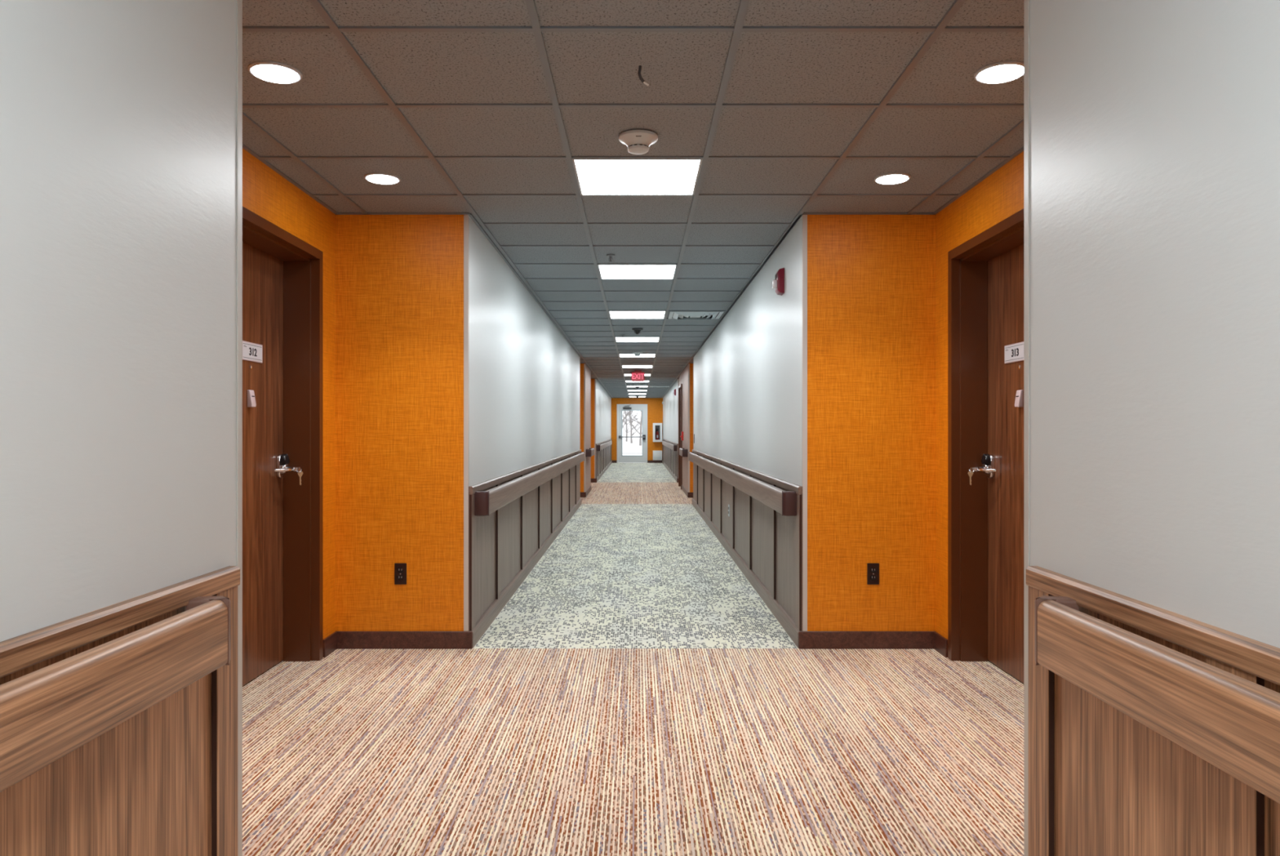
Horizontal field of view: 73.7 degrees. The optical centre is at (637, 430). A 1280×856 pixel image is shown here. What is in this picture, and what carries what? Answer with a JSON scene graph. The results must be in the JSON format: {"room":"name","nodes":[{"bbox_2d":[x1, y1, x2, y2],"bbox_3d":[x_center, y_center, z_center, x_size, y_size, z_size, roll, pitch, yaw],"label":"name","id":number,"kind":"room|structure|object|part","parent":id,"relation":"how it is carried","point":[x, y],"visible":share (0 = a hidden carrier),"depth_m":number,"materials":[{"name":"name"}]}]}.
{"room":"residential building corridor","nodes":[
{"label":"residential building corridor","id":0,"kind":"room"},
{"bbox_2d":[0,0,236,641],"bbox_3d":[-1.531,0.003,-0.475,1.158,2.446,5.050,0,0,0],"label":"wall","id":1,"kind":"structure","parent":0,"point":[118,117],"depth_m":1.54,"materials":[{"name":"white paint"}]},
{"bbox_2d":[0,595,230,791],"bbox_3d":[-0.898,0.419,-0.588,0.095,0.140,4.785,0,0,0],"label":"handrail","id":2,"kind":"object","parent":1,"relation":"attached to","point":[47,713],"visible":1,"depth_m":1.36,"materials":[{"name":"brown wood"}]},
{"bbox_2d":[0,565,239,855],"bbox_3d":[-0.939,0.771,-0.505,0.027,0.910,4.990,0,0,0],"label":"wainscoting","id":3,"kind":"structure","parent":1,"relation":"attached to","point":[162,780],"depth_m":1.61,"materials":[{"name":"brown wood"}]},
{"bbox_3d":[-0.939,0.338,-0.505,0.026,0.044,4.990,0,0,0],"label":"cap rail","id":4,"kind":"part","parent":3,"relation":"part of","materials":[{"name":"brown wood"}]},
{"bbox_2d":[236,0,242,855],"bbox_3d":[-0.962,0.007,2.039,0.028,2.437,0.026,0,0,0],"label":"guard","id":5,"kind":"object","parent":1,"relation":"attached to","point":[239,2],"visible":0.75,"depth_m":2.04,"materials":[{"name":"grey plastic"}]},
{"bbox_2d":[242,148,335,639],"bbox_3d":[-1.903,0.003,3.425,0.413,2.446,2.750,0,0,0],"label":"wall","id":6,"kind":"structure","parent":0,"point":[268,194],"depth_m":4.63,"materials":[{"name":"orange fabric"}]},
{"bbox_2d":[242,206,323,685],"bbox_3d":[-1.810,0.134,4.088,0.239,2.185,1.005,0,0,0],"label":"door","id":7,"kind":"structure","parent":6,"relation":"in","point":[282,273],"depth_m":4.47,"materials":[{"name":"brown paint"}]},
{"bbox_3d":[-1.822,0.204,4.420,0.072,0.026,0.131,0,0,0],"label":"lever handle","id":8,"kind":"part","parent":7,"relation":"part of","materials":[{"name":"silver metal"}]},
{"bbox_2d":[296,466,302,484],"bbox_3d":[-1.769,0.241,4.472,0.034,0.094,0.015,0,0,0],"label":"key","id":9,"kind":"object","parent":7,"relation":"hanging from","point":[298,468],"visible":1,"depth_m":4.47,"materials":[{"name":"silver metal"}]},
{"bbox_2d":[335,214,579,631],"bbox_3d":[-1.531,0.003,9.475,1.158,2.446,9.350,0,0,0],"label":"wall","id":10,"kind":"structure","parent":0,"point":[399,278],"depth_m":4.80,"materials":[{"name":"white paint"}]},
{"bbox_2d":[323,631,472,657],"bbox_3d":[-1.312,1.177,3.425,0.769,0.098,2.750,0,0,0],"label":"baseboard","id":11,"kind":"structure","parent":10,"relation":"attached to","point":[337,639],"depth_m":4.79,"materials":[{"name":"brown wood"}]},
{"bbox_2d":[394,562,406,584],"bbox_3d":[-1.331,0.806,4.796,0.068,0.120,0.009,0,0,0],"label":"power outlet","id":12,"kind":"object","parent":10,"relation":"attached to","point":[400,568],"visible":1,"depth_m":4.79,"materials":[{"name":"black plastic"}]},
{"bbox_2d":[397,567,403,572],"bbox_3d":[-1.331,0.785,4.794,0.034,0.028,0.004,0,0,0],"label":"socket","id":13,"kind":"object","parent":12,"relation":"attached to","point":[399,569],"depth_m":4.79,"materials":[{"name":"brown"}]},
{"bbox_2d":[397,574,403,579],"bbox_3d":[-1.331,0.827,4.794,0.034,0.028,0.004,0,0,0],"label":"socket","id":14,"kind":"object","parent":12,"relation":"attached to","point":[399,576],"depth_m":4.79,"materials":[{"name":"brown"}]},
{"bbox_2d":[463,214,469,631],"bbox_3d":[-0.963,-0.041,4.811,0.026,2.340,0.026,0,0,0],"label":"guard","id":15,"kind":"object","parent":10,"relation":"attached to","point":[466,217],"visible":1,"depth_m":4.80,"materials":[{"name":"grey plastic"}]},
{"bbox_2d":[468,448,581,648],"bbox_3d":[-0.939,0.771,9.472,0.027,0.910,9.337,0,0,0],"label":"wainscoting","id":16,"kind":"structure","parent":10,"relation":"attached to","point":[506,544],"depth_m":6.33,"materials":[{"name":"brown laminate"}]},
{"bbox_3d":[-0.939,0.338,9.472,0.026,0.044,9.337,0,0,0],"label":"cap rail","id":17,"kind":"part","parent":16,"relation":"part of","materials":[{"name":"grey laminate"}]},
{"bbox_2d":[474,451,584,515],"bbox_3d":[-0.898,0.419,9.352,0.095,0.140,8.955,0,0,0],"label":"handrail","id":18,"kind":"object","parent":10,"relation":"attached to","point":[486,502],"visible":1,"depth_m":6.05,"materials":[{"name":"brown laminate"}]},
{"bbox_2d":[579,356,580,448],"bbox_3d":[-0.962,-0.041,14.139,0.028,2.340,0.026,0,0,0],"label":"guard","id":19,"kind":"object","parent":10,"relation":"attached to","point":[580,357],"visible":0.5,"depth_m":14.13,"materials":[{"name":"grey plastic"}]},
{"bbox_2d":[580,363,591,491],"bbox_3d":[-1.325,0.003,16.525,0.745,2.446,1.850,0,0,0],"label":"wall","id":20,"kind":"structure","parent":0,"point":[588,372],"depth_m":15.99,"materials":[{"name":"paint"}]},
{"bbox_2d":[583,364,585,491],"bbox_3d":[-0.963,-0.041,15.611,0.026,2.340,0.026,0,0,0],"label":"guard","id":21,"kind":"object","parent":20,"relation":"attached to","point":[584,364],"visible":1,"depth_m":15.60,"materials":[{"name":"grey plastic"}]},
{"bbox_2d":[586,447,594,456],"bbox_3d":[-0.901,0.419,16.350,0.101,0.140,1.200,0,0,0],"label":"handrail","id":22,"kind":"object","parent":20,"relation":"attached to","point":[589,452],"visible":1,"depth_m":15.75,"materials":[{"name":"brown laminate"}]},
{"bbox_3d":[-0.867,0.419,16.350,0.029,0.137,1.140,0,0,0],"label":"rail","id":23,"kind":"part","parent":22,"relation":"part of","materials":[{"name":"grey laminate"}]},
{"bbox_2d":[591,378,611,478],"bbox_3d":[-1.546,0.003,26.125,1.128,2.446,12.150,0,0,0],"label":"wall","id":24,"kind":"structure","parent":0,"point":[603,401],"depth_m":22.69,"materials":[{"name":"white paint"}]},
{"bbox_2d":[594,378,595,478],"bbox_3d":[-0.993,-0.041,20.061,0.026,2.340,0.026,0,0,0],"label":"guard","id":25,"kind":"object","parent":24,"relation":"attached to","point":[594,379],"visible":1,"depth_m":20.05,"materials":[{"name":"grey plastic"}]},
{"bbox_2d":[595,438,612,481],"bbox_3d":[-0.969,0.771,26.116,0.027,0.910,12.127,0,0,0],"label":"trim","id":26,"kind":"structure","parent":24,"relation":"attached to","point":[603,457],"depth_m":24.16,"materials":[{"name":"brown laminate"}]},
{"bbox_3d":[-0.969,0.338,26.116,0.026,0.044,12.127,0,0,0],"label":"cap rail","id":27,"kind":"part","parent":26,"relation":"part of","materials":[{"name":"grey laminate"}]},
{"bbox_3d":[-0.969,1.177,26.116,0.027,0.098,12.127,0,0,0],"label":"rail","id":28,"kind":"part","parent":26,"relation":"part of","materials":[{"name":"grey laminate"}]},
{"bbox_2d":[596,440,612,450],"bbox_3d":[-0.928,0.419,24.925,0.095,0.140,9.350,0,0,0],"label":"handrail","id":29,"kind":"object","parent":24,"relation":"attached to","point":[601,446],"visible":0.99,"depth_m":22.36,"materials":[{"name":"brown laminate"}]},
{"bbox_2d":[242,0,1023,398],"bbox_3d":[0.000,-1.243,14.625,4.300,0.062,35.450,0,0,0],"label":"ceiling","id":30,"kind":"structure","parent":0,"point":[482,110],"depth_m":3.33,"materials":[{"name":"tile"}]},
{"bbox_2d":[247,61,302,84],"bbox_3d":[-1.232,-1.213,2.905,0.172,0.014,0.172,0,0,0],"label":"recessed light","id":31,"kind":"object","parent":30,"relation":"in","point":[273,72],"visible":1,"depth_m":2.88,"materials":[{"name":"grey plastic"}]},
{"bbox_2d":[364,172,400,184],"bbox_3d":[-1.232,-1.213,4.125,0.172,0.014,0.172,0,0,0],"label":"recessed light","id":32,"kind":"object","parent":30,"relation":"in","point":[374,177],"visible":1,"depth_m":4.09,"materials":[{"name":"white plastic"}]},
{"bbox_2d":[606,253,614,262],"bbox_3d":[-0.185,-1.193,5.930,0.060,0.050,0.060,0,0,0],"label":"sprinkler","id":33,"kind":"object","parent":30,"relation":"attached to","point":[611,255],"visible":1,"depth_m":5.92,"materials":[{"name":"silver metal"}]},
{"bbox_2d":[614,337,659,342],"bbox_3d":[0.000,-1.216,11.435,0.585,0.006,0.585,0,0,0],"label":"recessed light","id":34,"kind":"object","parent":30,"relation":"in","point":[617,339],"visible":1,"depth_m":11.44,"materials":[{"name":"white plastic"}]},
{"bbox_2d":[618,353,655,356],"bbox_3d":[0.000,-1.216,13.875,0.585,0.006,0.585,0,0,0],"label":"recessed light","id":35,"kind":"object","parent":30,"relation":"in","point":[620,354],"visible":0.9,"depth_m":13.89,"materials":[{"name":"white plastic"}]},
{"bbox_2d":[631,328,642,333],"bbox_3d":[0.000,-1.181,10.200,0.130,0.066,0.130,0,0,0],"label":"detector","id":36,"kind":"object","parent":30,"relation":"attached to","point":[637,331],"visible":1,"depth_m":10.16,"materials":[{"name":"grey plastic"}]},
{"bbox_2d":[631,351,642,355],"bbox_3d":[0.000,-1.181,13.260,0.162,0.066,0.162,0,0,0],"label":"smoke detector","id":37,"kind":"object","parent":30,"relation":"attached to","point":[636,353],"visible":1,"depth_m":13.22,"materials":[{"name":"grey plastic"}]},
{"bbox_2d":[625,380,648,382],"bbox_3d":[0.000,-1.216,21.195,0.585,0.006,0.585,0,0,0],"label":"recessed light","id":38,"kind":"object","parent":30,"relation":"in","point":[625,380],"visible":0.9,"depth_m":21.39,"materials":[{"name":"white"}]},
{"bbox_2d":[623,373,650,375],"bbox_3d":[0.000,-1.216,18.755,0.585,0.006,0.585,0,0,0],"label":"recessed light","id":39,"kind":"object","parent":30,"relation":"in","point":[624,374],"visible":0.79,"depth_m":18.70,"materials":[{"name":"white plastic"}]},
{"bbox_2d":[572,159,702,195],"bbox_3d":[0.000,-1.216,4.115,0.585,0.006,0.585,0,0,0],"label":"recessed light","id":40,"kind":"object","parent":30,"relation":"in","point":[593,176],"visible":1,"depth_m":4.08,"materials":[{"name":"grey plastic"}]},
{"bbox_2d":[597,264,677,279],"bbox_3d":[0.000,-1.216,6.555,0.585,0.006,0.585,0,0,0],"label":"recessed light","id":41,"kind":"object","parent":30,"relation":"in","point":[606,271],"visible":1,"depth_m":6.53,"materials":[{"name":"white plastic"}]},
{"bbox_2d":[608,311,666,318],"bbox_3d":[0.000,-1.216,8.995,0.585,0.006,0.585,0,0,0],"label":"recessed light","id":42,"kind":"object","parent":30,"relation":"in","point":[613,314],"visible":1,"depth_m":8.98,"materials":[{"name":"white plastic"}]},
{"bbox_2d":[622,365,653,368],"bbox_3d":[0.000,-1.216,16.315,0.585,0.006,0.585,0,0,0],"label":"recessed light","id":43,"kind":"object","parent":30,"relation":"in","point":[623,366],"visible":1,"depth_m":16.41,"materials":[{"name":"white plastic"}]},
{"bbox_2d":[622,365,652,367],"bbox_3d":[0.000,-1.216,16.315,0.565,0.004,0.565,0,0,0],"label":"diffuser","id":44,"kind":"object","parent":43,"relation":"attached to","point":[623,366],"depth_m":16.31,"materials":[{"name":"white plastic"}]},
{"bbox_2d":[631,369,644,381],"bbox_3d":[0.013,-1.103,17.300,0.275,0.221,0.100,0,0,0],"label":"exit sign","id":45,"kind":"object","parent":30,"relation":"hanging from","point":[637,375],"visible":1,"depth_m":17.28,"materials":[{"name":"red plastic"}]},
{"bbox_2d":[618,129,657,155],"bbox_3d":[0.004,-1.181,3.530,0.162,0.066,0.162,0,0,0],"label":"smoke detector","id":46,"kind":"object","parent":30,"relation":"attached to","point":[637,142],"visible":1,"depth_m":3.49,"materials":[{"name":"grey plastic"}]},
{"bbox_2d":[637,65,648,85],"bbox_3d":[0.020,-1.187,2.860,0.038,0.067,0.010,0,0,0],"label":"loose cable","id":47,"kind":"object","parent":30,"relation":"hanging from","point":[641,78],"visible":1,"depth_m":2.86,"materials":[{"name":"grey plastic"}]},
{"bbox_2d":[648,386,669,387],"bbox_3d":[0.610,-1.204,23.635,0.550,0.028,0.550,0,0,0],"label":"ceiling vent","id":48,"kind":"object","parent":30,"relation":"in","point":[649,386],"visible":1,"depth_m":23.70,"materials":[{"name":"black plastic"}]},
{"bbox_2d":[668,311,723,319],"bbox_3d":[0.610,-1.204,8.995,0.550,0.028,0.550,0,0,0],"label":"ceiling vent","id":49,"kind":"object","parent":30,"relation":"in","point":[673,314],"visible":1,"depth_m":8.91,"materials":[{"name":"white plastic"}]},
{"bbox_2d":[873,172,911,184],"bbox_3d":[1.232,-1.213,4.125,0.172,0.014,0.172,0,0,0],"label":"recessed light","id":50,"kind":"object","parent":30,"relation":"in","point":[892,178],"visible":1,"depth_m":4.09,"materials":[{"name":"white plastic"}]},
{"bbox_2d":[973,61,1023,84],"bbox_3d":[1.238,-1.213,2.905,0.172,0.014,0.172,0,0,0],"label":"recessed light","id":51,"kind":"object","parent":30,"relation":"in","point":[1004,71],"visible":0.88,"depth_m":2.88,"materials":[{"name":"white plastic"}]},
{"bbox_2d":[242,462,1023,855],"bbox_3d":[0.000,1.251,14.550,4.300,0.050,35.300,0,0,0],"label":"floor","id":52,"kind":"structure","parent":0,"point":[348,751],"depth_m":3.47,"materials":[{"name":"brown carpet"}]},
{"bbox_2d":[611,397,662,459],"bbox_3d":[0.000,0.003,32.280,4.200,2.446,0.160,0,0,0],"label":"wall","id":53,"kind":"structure","parent":0,"point":[655,406],"depth_m":32.20,"materials":[{"name":"orange paint"}]},
{"bbox_2d":[617,404,647,462],"bbox_3d":[-0.195,0.118,32.198,1.160,2.215,0.285,0,0,0],"label":"door","id":54,"kind":"structure","parent":53,"relation":"in","point":[620,458],"depth_m":32.20,"materials":[{"name":"white paint"}]},
{"bbox_2d":[611,459,662,462],"bbox_3d":[-0.010,1.177,32.194,1.944,0.098,0.012,0,0,0],"label":"baseboard","id":55,"kind":"structure","parent":53,"relation":"attached to","point":[613,460],"depth_m":32.19,"materials":[{"name":"brown wood"}]},
{"bbox_2d":[653,450,662,460],"bbox_3d":[0.759,0.944,32.154,0.348,0.365,0.092,0,0,0],"label":"wall heater","id":56,"kind":"object","parent":53,"relation":"attached to","point":[657,455],"visible":1,"depth_m":32.11,"materials":[{"name":"white metal"}]},
{"bbox_2d":[653,422,662,441],"bbox_3d":[0.760,0.081,32.117,0.350,0.710,0.165,0,0,0],"label":"fire extinguisher cabinet","id":57,"kind":"object","parent":53,"relation":"attached to","point":[656,426],"visible":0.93,"depth_m":32.03,"materials":[{"name":"white metal"}]},
{"bbox_2d":[655,429,658,439],"bbox_3d":[0.753,0.180,32.117,0.116,0.488,0.117,0,0,40],"label":"fire extinguisher","id":58,"kind":"object","parent":57,"relation":"in","point":[657,432],"visible":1,"depth_m":32.07,"materials":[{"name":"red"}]},
{"bbox_3d":[0.760,0.081,32.194,0.326,0.686,0.012,0,0,0],"label":"panel","id":59,"kind":"part","parent":57,"relation":"part of","materials":[{"name":"grey"}]},
{"bbox_2d":[662,363,693,492],"bbox_3d":[1.511,0.003,23.875,1.158,2.446,16.650,0,0,0],"label":"wall","id":60,"kind":"structure","parent":0,"point":[683,376],"depth_m":17.16,"materials":[{"name":"white paint"}]},
{"bbox_2d":[662,440,676,450],"bbox_3d":[0.908,0.419,24.925,0.095,0.140,9.350,0,0,0],"label":"handrail","id":61,"kind":"object","parent":60,"relation":"attached to","point":[668,445],"visible":0.98,"depth_m":22.66,"materials":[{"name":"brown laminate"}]},
{"bbox_2d":[662,438,678,480],"bbox_3d":[0.949,0.771,26.116,0.027,0.910,12.127,0,0,0],"label":"trim","id":62,"kind":"structure","parent":60,"relation":"attached to","point":[669,456],"depth_m":23.93,"materials":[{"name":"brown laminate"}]},
{"bbox_3d":[0.949,1.177,26.116,0.027,0.098,12.127,0,0,0],"label":"rail","id":63,"kind":"part","parent":62,"relation":"part of","materials":[{"name":"grey laminate"}]},
{"bbox_3d":[0.949,0.338,26.116,0.026,0.044,12.127,0,0,0],"label":"cap rail","id":64,"kind":"part","parent":62,"relation":"part of","materials":[{"name":"grey laminate"}]},
{"bbox_2d":[678,383,682,488],"bbox_3d":[0.962,0.131,18.210,0.120,2.190,1.020,0,0,0],"label":"door","id":65,"kind":"structure","parent":60,"relation":"in","point":[680,387],"depth_m":18.67,"materials":[{"name":"brown paint"}]},
{"bbox_2d":[679,447,688,456],"bbox_3d":[0.881,0.419,16.350,0.101,0.140,1.200,0,0,0],"label":"handrail","id":66,"kind":"object","parent":60,"relation":"attached to","point":[683,452],"visible":1,"depth_m":15.75,"materials":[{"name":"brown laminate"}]},
{"bbox_3d":[0.847,0.419,16.350,0.029,0.137,1.140,0,0,0],"label":"rail","id":67,"kind":"part","parent":66,"relation":"part of","materials":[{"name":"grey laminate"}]},
{"bbox_2d":[688,363,689,492],"bbox_3d":[0.943,-0.041,15.561,0.026,2.340,0.026,0,0,0],"label":"guard","id":68,"kind":"object","parent":60,"relation":"attached to","point":[688,363],"visible":1,"depth_m":15.55,"materials":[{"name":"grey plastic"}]},
{"bbox_2d":[693,214,935,631],"bbox_3d":[1.511,0.003,9.475,1.158,2.446,9.350,0,0,0],"label":"wall","id":69,"kind":"structure","parent":0,"point":[871,278],"depth_m":4.80,"materials":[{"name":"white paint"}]},
{"bbox_2d":[693,356,693,448],"bbox_3d":[0.942,-0.041,14.139,0.028,2.340,0.026,0,0,0],"label":"guard","id":70,"kind":"object","parent":69,"relation":"attached to","point":[693,357],"visible":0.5,"depth_m":14.13,"materials":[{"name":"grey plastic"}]},
{"bbox_2d":[688,451,796,515],"bbox_3d":[0.878,0.419,9.352,0.095,0.140,8.955,0,0,0],"label":"handrail","id":71,"kind":"object","parent":69,"relation":"attached to","point":[784,502],"visible":1,"depth_m":6.04,"materials":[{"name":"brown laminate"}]},
{"bbox_2d":[692,448,802,648],"bbox_3d":[0.918,0.771,9.472,0.027,0.910,9.337,0,0,0],"label":"trim","id":72,"kind":"structure","parent":69,"relation":"attached to","point":[765,544],"depth_m":6.32,"materials":[{"name":"grey laminate"}]},
{"bbox_3d":[0.919,0.338,9.472,0.026,0.044,9.337,0,0,0],"label":"cap rail","id":73,"kind":"part","parent":72,"relation":"part of","materials":[{"name":"grey laminate"}]},
{"bbox_2d":[771,267,784,295],"bbox_3d":[0.898,-0.951,5.460,0.072,0.163,0.110,0,0,0],"label":"fire alarm strobe","id":74,"kind":"object","parent":69,"relation":"attached to","point":[778,283],"visible":1,"depth_m":5.41,"materials":[{"name":"red plastic"}]},
{"bbox_2d":[801,214,807,631],"bbox_3d":[0.943,-0.041,4.811,0.026,2.340,0.026,0,0,0],"label":"guard","id":75,"kind":"object","parent":69,"relation":"attached to","point":[804,217],"visible":1,"depth_m":4.80,"materials":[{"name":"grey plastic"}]},
{"bbox_2d":[866,562,879,584],"bbox_3d":[1.326,0.806,4.796,0.068,0.120,0.009,0,0,0],"label":"power outlet","id":76,"kind":"object","parent":69,"relation":"attached to","point":[873,568],"visible":1,"depth_m":4.79,"materials":[{"name":"black plastic"}]},
{"bbox_2d":[870,567,876,572],"bbox_3d":[1.326,0.785,4.794,0.034,0.028,0.004,0,0,0],"label":"socket","id":77,"kind":"object","parent":76,"relation":"attached to","point":[872,569],"depth_m":4.79,"materials":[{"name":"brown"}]},
{"bbox_2d":[870,574,876,579],"bbox_3d":[1.326,0.827,4.794,0.034,0.028,0.004,0,0,0],"label":"socket","id":78,"kind":"object","parent":76,"relation":"attached to","point":[872,576],"depth_m":4.79,"materials":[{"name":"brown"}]},
{"bbox_2d":[799,631,947,657],"bbox_3d":[1.292,1.177,3.425,0.769,0.098,2.750,0,0,0],"label":"baseboard","id":79,"kind":"structure","parent":69,"relation":"attached to","point":[807,639],"depth_m":4.79,"materials":[{"name":"brown wood"}]},
{"bbox_2d":[935,151,1023,639],"bbox_3d":[1.883,0.003,3.425,0.413,2.446,2.750,0,0,0],"label":"wall","id":80,"kind":"structure","parent":0,"point":[999,196],"depth_m":4.64,"materials":[{"name":"orange paint"}]},
{"bbox_2d":[947,208,1023,682],"bbox_3d":[1.790,0.134,4.088,0.239,2.185,1.005,0,0,0],"label":"door","id":81,"kind":"structure","parent":80,"relation":"in","point":[985,272],"depth_m":4.49,"materials":[{"name":"brown paint"}]},
{"bbox_2d":[968,466,974,484],"bbox_3d":[1.749,0.241,4.472,0.034,0.094,0.015,0,0,0],"label":"ring","id":82,"kind":"object","parent":81,"relation":"hanging from","point":[972,468],"visible":1,"depth_m":4.47,"materials":[{"name":"silver metal"}]},
{"bbox_3d":[1.802,0.204,4.420,0.072,0.026,0.131,0,0,0],"label":"lever handle","id":83,"kind":"part","parent":81,"relation":"part of","materials":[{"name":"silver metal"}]},
{"bbox_2d":[1029,0,1279,648],"bbox_3d":[1.511,0.003,-0.475,1.158,2.446,5.050,0,0,0],"label":"wall","id":84,"kind":"structure","parent":0,"point":[1154,125],"depth_m":1.52,"materials":[{"name":"white paint"}]},
{"bbox_2d":[1023,0,1029,855],"bbox_3d":[0.942,0.007,2.039,0.028,2.437,0.026,0,0,0],"label":"guard","id":85,"kind":"object","parent":84,"relation":"attached to","point":[1026,2],"visible":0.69,"depth_m":2.04,"materials":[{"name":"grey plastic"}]},
{"bbox_2d":[1026,565,1279,855],"bbox_3d":[0.918,0.771,-0.505,0.027,0.910,4.990,0,0,0],"label":"wainscoting","id":86,"kind":"structure","parent":84,"relation":"attached to","point":[1102,781],"depth_m":1.60,"materials":[{"name":"brown wood"}]},
{"bbox_3d":[0.919,0.338,-0.505,0.026,0.044,4.990,0,0,0],"label":"cap rail","id":87,"kind":"part","parent":86,"relation":"part of","materials":[{"name":"brown wood"}]},
{"bbox_2d":[1035,595,1279,803],"bbox_3d":[0.878,0.419,-0.588,0.095,0.140,4.785,0,0,0],"label":"handrail","id":88,"kind":"object","parent":84,"relation":"attached to","point":[1229,721],"visible":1,"depth_m":1.34,"materials":[{"name":"brown wood"}]},
{"bbox_3d":[-1.903,0.003,17.100,0.413,2.446,5.900,0,0,0],"label":"wall","id":89,"kind":"structure","parent":0,"visible":0},
{"bbox_2d":[580,478,596,497],"bbox_3d":[-1.319,1.177,17.100,0.757,0.098,5.900,0,0,0],"label":"baseboard","id":90,"kind":"structure","parent":89,"relation":"attached to","point":[583,494],"depth_m":16.05,"materials":[{"name":"brown wood"}]},
{"bbox_3d":[1.883,0.003,17.100,0.413,2.446,5.900,0,0,0],"label":"wall","id":91,"kind":"structure","parent":0,"visible":0},
{"bbox_2d":[676,478,693,497],"bbox_3d":[1.298,1.177,17.100,0.757,0.098,5.900,0,0,0],"label":"baseboard","id":92,"kind":"structure","parent":91,"relation":"attached to","point":[688,494],"depth_m":15.83,"materials":[{"name":"brown wood"}]},
{"label":"outside","id":93,"kind":"structure","parent":0,"visible":0},
{"bbox_2d":[617,439,646,462],"bbox_3d":[0.000,1.361,76.180,60.000,0.230,87.640,0,0,0],"label":"ground","id":94,"kind":"structure","parent":93,"point":[627,447],"depth_m":60.18,"materials":[{"name":"white"}]},
{"bbox_2d":[622,410,633,428],"bbox_3d":[-1.732,-1.260,74.093,2.697,5.012,2.833,0,0,26],"label":"bare tree","id":95,"kind":"object","parent":94,"relation":"on","point":[623,420],"visible":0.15,"depth_m":74.19,"materials":[{"name":"grey plant"}]},
{"bbox_2d":[622,410,639,441],"bbox_3d":[-0.954,-1.738,94.685,3.826,5.974,3.809,0,0,0],"label":"bare tree","id":96,"kind":"object","parent":94,"relation":"on","point":[626,424],"visible":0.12,"depth_m":94.93,"materials":[{"name":"grey plant"}]},
{"bbox_2d":[622,410,642,443],"bbox_3d":[-0.488,-1.064,82.573,2.688,4.632,2.754,0,0,0],"label":"bare tree","id":97,"kind":"object","parent":94,"relation":"on","point":[631,428],"visible":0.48,"depth_m":81.96,"materials":[{"name":"grey plant"}]},
{"bbox_2d":[623,410,642,444],"bbox_3d":[0.401,-1.708,70.218,3.670,5.912,1.724,0,0,-15],"label":"bare tree","id":98,"kind":"object","parent":94,"relation":"on","point":[628,415],"visible":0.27,"depth_m":69.93,"materials":[{"name":"grey plant"}]}
]}

